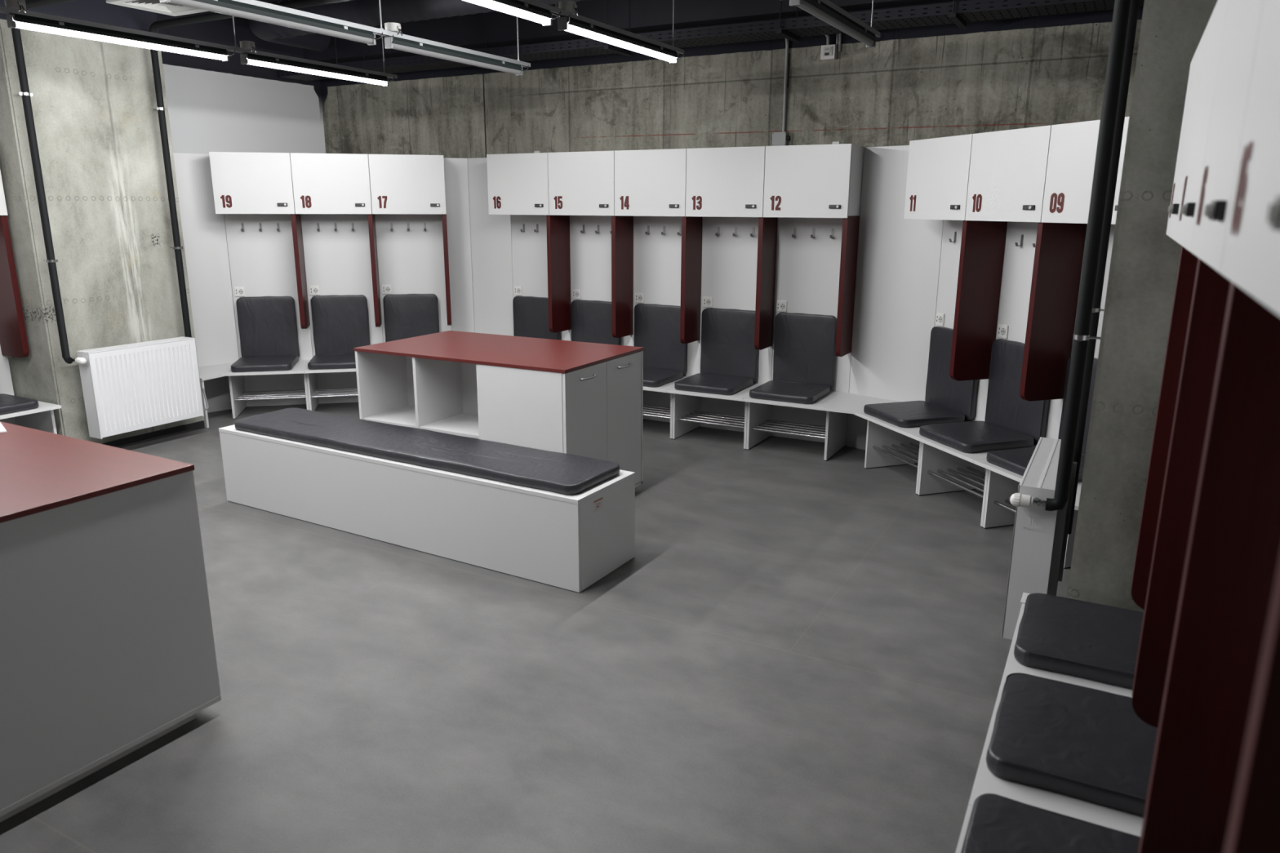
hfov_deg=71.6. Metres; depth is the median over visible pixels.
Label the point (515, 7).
light
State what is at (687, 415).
bench section
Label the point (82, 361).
radiator valve
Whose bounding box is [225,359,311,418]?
bench section
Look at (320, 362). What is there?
seat cushion
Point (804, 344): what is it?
cushion
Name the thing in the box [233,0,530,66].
rail
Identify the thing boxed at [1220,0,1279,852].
locker
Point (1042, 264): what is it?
locker
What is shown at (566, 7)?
rail
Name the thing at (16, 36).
pipe
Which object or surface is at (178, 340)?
grille
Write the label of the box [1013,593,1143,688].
seat cushion
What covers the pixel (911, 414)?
seat cushion
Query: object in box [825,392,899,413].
bench
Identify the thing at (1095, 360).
cushion
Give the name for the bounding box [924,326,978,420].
cushion
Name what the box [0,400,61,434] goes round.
bench section
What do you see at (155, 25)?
pipe
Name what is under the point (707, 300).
power socket
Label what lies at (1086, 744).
seat cushion
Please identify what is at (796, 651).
floor
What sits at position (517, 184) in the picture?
locker
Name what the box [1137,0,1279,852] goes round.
locker
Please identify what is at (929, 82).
wall
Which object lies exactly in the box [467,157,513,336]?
filler panel
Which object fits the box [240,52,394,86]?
light
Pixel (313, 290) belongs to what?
power socket
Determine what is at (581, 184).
locker
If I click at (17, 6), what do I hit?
rail
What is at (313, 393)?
bench section
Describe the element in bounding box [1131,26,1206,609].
locker
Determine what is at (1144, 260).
column
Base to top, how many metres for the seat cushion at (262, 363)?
0.054 m
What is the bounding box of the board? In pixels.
[1019,592,1031,607]
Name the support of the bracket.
attached to the locker at (814, 191)
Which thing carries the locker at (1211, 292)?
on the floor
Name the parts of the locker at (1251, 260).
door, divider panel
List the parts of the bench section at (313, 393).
shoe rack rod, shoe rack rod, shoe rack rod, shoe rack rod, shoe rack rod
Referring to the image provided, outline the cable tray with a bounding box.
[279,0,1144,80]
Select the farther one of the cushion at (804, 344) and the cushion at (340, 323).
the cushion at (340, 323)
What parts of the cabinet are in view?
cabinet door, door handle, cabinet door, door handle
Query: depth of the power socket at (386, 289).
7.76 m
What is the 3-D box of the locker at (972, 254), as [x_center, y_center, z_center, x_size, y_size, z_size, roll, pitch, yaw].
[1.912,-0.699,5.566,0.338,2.115,0.598,-4,15,-18]
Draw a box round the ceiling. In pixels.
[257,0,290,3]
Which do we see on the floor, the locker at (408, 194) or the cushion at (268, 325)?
the locker at (408, 194)
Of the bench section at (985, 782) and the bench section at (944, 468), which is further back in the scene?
the bench section at (944, 468)
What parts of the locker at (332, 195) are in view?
door, panel, divider panel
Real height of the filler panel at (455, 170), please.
2.110 m
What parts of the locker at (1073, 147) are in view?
door, panel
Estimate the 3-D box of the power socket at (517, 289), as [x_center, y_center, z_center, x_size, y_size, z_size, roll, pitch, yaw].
[-1.055,-1.177,7.690,0.080,0.080,0.011,8,16,28]
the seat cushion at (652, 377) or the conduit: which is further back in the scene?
the seat cushion at (652, 377)
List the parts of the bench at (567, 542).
panel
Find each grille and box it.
[80,337,193,353]
[1019,437,1061,489]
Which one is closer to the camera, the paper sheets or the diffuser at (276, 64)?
the paper sheets
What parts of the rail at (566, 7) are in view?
hanger rod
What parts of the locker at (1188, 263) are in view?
divider panel, door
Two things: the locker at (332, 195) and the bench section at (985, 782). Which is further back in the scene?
the locker at (332, 195)
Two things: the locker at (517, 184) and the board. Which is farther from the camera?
the locker at (517, 184)
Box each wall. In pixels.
[156,10,325,353]
[320,0,1143,342]
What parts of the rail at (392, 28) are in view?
hanger rod, hanger rod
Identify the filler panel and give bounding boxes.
[173,152,239,413]
[443,157,474,332]
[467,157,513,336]
[845,145,943,449]
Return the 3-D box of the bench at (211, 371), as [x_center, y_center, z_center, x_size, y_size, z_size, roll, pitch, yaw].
[-3.512,-0.283,7.376,0.583,0.400,0.649,8,16,28]
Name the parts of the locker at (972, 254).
door, panel, divider panel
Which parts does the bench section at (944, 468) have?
shoe rack rod, shoe rack rod, shoe rack rod, shoe rack rod, shoe rack rod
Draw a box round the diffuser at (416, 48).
[391,43,520,75]
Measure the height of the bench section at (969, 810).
0.400 m
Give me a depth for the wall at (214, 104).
7.75 m
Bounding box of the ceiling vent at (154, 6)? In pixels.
[106,0,208,16]
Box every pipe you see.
[11,0,73,364]
[148,0,351,337]
[202,388,208,410]
[1044,0,1131,511]
[1067,0,1139,534]
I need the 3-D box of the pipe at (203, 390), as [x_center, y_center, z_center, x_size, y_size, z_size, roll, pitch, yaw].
[-3.352,-0.200,6.809,0.047,0.170,0.112,1,14,4]
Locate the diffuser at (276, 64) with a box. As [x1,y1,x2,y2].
[248,59,386,85]
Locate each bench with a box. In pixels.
[198,362,234,427]
[218,424,635,592]
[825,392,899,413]
[1074,490,1080,510]
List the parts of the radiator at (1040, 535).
panel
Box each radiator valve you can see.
[72,357,86,364]
[1009,493,1046,507]
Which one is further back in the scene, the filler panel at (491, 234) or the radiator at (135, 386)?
the filler panel at (491, 234)
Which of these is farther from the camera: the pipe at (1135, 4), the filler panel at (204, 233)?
the filler panel at (204, 233)
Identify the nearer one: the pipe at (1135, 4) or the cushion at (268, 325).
the pipe at (1135, 4)
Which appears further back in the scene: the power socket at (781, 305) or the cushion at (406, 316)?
the cushion at (406, 316)
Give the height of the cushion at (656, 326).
0.558 m
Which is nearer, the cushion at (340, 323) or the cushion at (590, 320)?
the cushion at (590, 320)
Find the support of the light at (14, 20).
attached to the rail at (17, 6)
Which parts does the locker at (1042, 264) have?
door, panel, divider panel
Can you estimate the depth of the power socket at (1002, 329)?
5.28 m
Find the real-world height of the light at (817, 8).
0.062 m
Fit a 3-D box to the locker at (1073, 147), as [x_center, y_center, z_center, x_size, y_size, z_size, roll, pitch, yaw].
[2.285,-0.422,4.460,0.338,2.115,0.598,-4,15,-18]
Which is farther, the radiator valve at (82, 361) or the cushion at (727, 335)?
the cushion at (727, 335)
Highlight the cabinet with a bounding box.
[353,330,644,487]
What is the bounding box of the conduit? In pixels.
[782,38,789,131]
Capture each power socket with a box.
[234,286,245,296]
[309,285,319,295]
[382,284,391,293]
[514,285,522,295]
[572,288,581,298]
[635,292,644,302]
[702,296,712,306]
[776,300,786,311]
[935,312,945,325]
[997,324,1008,338]
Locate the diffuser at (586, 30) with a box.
[565,24,675,62]
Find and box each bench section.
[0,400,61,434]
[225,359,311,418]
[303,366,358,411]
[643,375,688,439]
[666,382,763,449]
[742,391,848,461]
[854,411,970,494]
[907,432,1036,527]
[955,805,973,852]
[968,684,1143,836]
[973,458,1081,568]
[1000,603,1132,697]
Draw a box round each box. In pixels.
[772,131,789,146]
[814,22,841,60]
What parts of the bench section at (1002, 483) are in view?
shoe rack rod, shoe rack rod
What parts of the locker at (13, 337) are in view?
door, panel, divider panel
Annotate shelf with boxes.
[363,405,479,439]
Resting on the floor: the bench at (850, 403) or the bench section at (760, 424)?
the bench section at (760, 424)
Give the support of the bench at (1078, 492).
on the bench section at (1002, 483)
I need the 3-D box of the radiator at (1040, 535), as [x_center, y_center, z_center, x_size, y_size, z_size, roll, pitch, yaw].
[1.618,0.429,3.559,0.162,0.600,0.786,8,16,28]
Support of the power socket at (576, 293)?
attached to the locker at (581, 184)
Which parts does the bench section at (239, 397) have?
shoe rack rod, shoe rack rod, shoe rack rod, shoe rack rod, shoe rack rod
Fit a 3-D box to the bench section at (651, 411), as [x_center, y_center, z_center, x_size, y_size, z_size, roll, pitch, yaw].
[0.069,-0.170,6.974,0.599,0.400,0.569,8,16,28]
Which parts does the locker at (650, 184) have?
door, panel, divider panel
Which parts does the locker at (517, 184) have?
door, panel, divider panel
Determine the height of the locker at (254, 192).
2.115 m
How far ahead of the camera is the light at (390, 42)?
5.05 m
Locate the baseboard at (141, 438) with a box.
[101,420,204,448]
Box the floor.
[0,402,1071,852]
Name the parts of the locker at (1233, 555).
divider panel, door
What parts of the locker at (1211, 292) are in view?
divider panel, door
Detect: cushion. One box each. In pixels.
[0,393,38,414]
[230,355,298,372]
[235,296,299,357]
[235,407,619,495]
[307,353,355,369]
[310,294,370,355]
[382,293,439,342]
[512,295,560,340]
[570,299,621,345]
[634,303,687,375]
[643,367,683,386]
[674,373,753,395]
[700,307,758,382]
[749,380,830,404]
[773,311,836,390]
[863,400,964,427]
[919,420,1034,453]
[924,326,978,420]
[960,793,1140,852]
[984,338,1049,444]
[986,446,1085,481]
[986,672,1158,817]
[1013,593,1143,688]
[1057,356,1097,454]
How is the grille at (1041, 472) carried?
attached to the radiator at (1040, 535)
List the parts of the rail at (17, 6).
hanger rod, hanger rod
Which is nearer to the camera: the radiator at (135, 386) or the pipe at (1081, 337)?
the pipe at (1081, 337)
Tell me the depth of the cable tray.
5.89 m
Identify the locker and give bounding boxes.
[0,169,29,425]
[208,151,312,406]
[289,152,382,404]
[368,154,451,342]
[486,152,571,341]
[547,151,633,346]
[614,148,702,422]
[685,146,777,431]
[763,143,864,445]
[903,133,1008,421]
[964,124,1087,488]
[1040,116,1128,358]
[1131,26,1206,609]
[1132,0,1231,728]
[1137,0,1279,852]
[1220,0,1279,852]
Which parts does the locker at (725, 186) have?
door, panel, divider panel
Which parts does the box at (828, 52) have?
plate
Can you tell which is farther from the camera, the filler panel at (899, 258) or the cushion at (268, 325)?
the cushion at (268, 325)
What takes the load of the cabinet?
on the floor
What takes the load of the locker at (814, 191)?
on the floor
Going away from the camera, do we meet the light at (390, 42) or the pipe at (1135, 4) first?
the pipe at (1135, 4)
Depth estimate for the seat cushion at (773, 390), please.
6.25 m
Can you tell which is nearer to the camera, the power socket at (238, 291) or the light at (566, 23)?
the light at (566, 23)
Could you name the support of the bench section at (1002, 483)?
on the floor
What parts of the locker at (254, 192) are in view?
door, panel, divider panel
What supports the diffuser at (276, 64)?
attached to the light at (246, 58)
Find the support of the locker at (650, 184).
on the floor
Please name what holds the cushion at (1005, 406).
on the bench section at (944, 468)
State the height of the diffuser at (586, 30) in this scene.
0.024 m
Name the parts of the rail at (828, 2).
hanger rod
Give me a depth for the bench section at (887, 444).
5.96 m
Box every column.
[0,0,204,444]
[1066,0,1217,612]
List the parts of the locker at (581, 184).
door, panel, divider panel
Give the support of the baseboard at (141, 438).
on the floor
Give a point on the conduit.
(787, 54)
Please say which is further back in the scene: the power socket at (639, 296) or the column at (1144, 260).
the power socket at (639, 296)
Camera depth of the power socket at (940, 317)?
5.84 m
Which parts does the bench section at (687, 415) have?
shoe rack rod, shoe rack rod, shoe rack rod, shoe rack rod, shoe rack rod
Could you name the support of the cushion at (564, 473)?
on the bench at (567, 542)
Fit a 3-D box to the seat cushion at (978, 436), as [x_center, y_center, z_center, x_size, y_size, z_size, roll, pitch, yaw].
[1.946,0.054,5.157,0.483,0.054,0.472,-4,15,-18]
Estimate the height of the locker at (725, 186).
2.115 m
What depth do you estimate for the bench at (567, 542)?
4.40 m
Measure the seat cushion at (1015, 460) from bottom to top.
0.056 m
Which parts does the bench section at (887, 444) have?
shoe rack rod, shoe rack rod, shoe rack rod, shoe rack rod, shoe rack rod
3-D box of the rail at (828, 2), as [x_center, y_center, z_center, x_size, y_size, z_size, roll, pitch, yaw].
[0.303,-2.022,2.914,0.098,0.801,3.870,8,16,29]
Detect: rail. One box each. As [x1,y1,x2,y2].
[0,0,397,78]
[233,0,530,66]
[519,0,684,54]
[820,0,880,37]
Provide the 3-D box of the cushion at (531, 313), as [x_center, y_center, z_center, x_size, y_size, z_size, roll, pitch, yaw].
[-0.891,-0.838,7.655,0.471,0.558,0.050,8,16,28]
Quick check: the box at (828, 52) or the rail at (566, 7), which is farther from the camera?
the box at (828, 52)
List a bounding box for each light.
[5,11,235,61]
[160,0,382,45]
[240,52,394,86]
[384,35,528,75]
[464,0,560,26]
[557,14,684,63]
[789,0,884,47]
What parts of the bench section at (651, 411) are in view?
shoe rack rod, shoe rack rod, shoe rack rod, shoe rack rod, shoe rack rod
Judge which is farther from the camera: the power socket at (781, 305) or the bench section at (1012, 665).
the power socket at (781, 305)
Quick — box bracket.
[831,141,840,144]
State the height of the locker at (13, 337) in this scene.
2.115 m
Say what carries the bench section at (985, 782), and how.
on the floor
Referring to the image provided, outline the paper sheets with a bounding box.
[0,422,6,432]
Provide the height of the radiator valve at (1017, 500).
0.048 m
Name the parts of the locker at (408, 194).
door, panel, divider panel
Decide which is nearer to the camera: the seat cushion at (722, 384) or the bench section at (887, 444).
the bench section at (887, 444)
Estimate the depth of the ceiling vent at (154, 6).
5.05 m
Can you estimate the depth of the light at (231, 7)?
4.07 m
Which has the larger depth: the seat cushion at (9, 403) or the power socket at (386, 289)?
the power socket at (386, 289)
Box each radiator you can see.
[76,336,204,439]
[1001,436,1077,639]
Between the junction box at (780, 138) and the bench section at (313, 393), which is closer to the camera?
the junction box at (780, 138)
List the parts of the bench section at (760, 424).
shoe rack rod, shoe rack rod, shoe rack rod, shoe rack rod, shoe rack rod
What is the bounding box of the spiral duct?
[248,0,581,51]
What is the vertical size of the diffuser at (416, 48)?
0.024 m
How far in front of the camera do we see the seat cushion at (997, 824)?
1.85 m

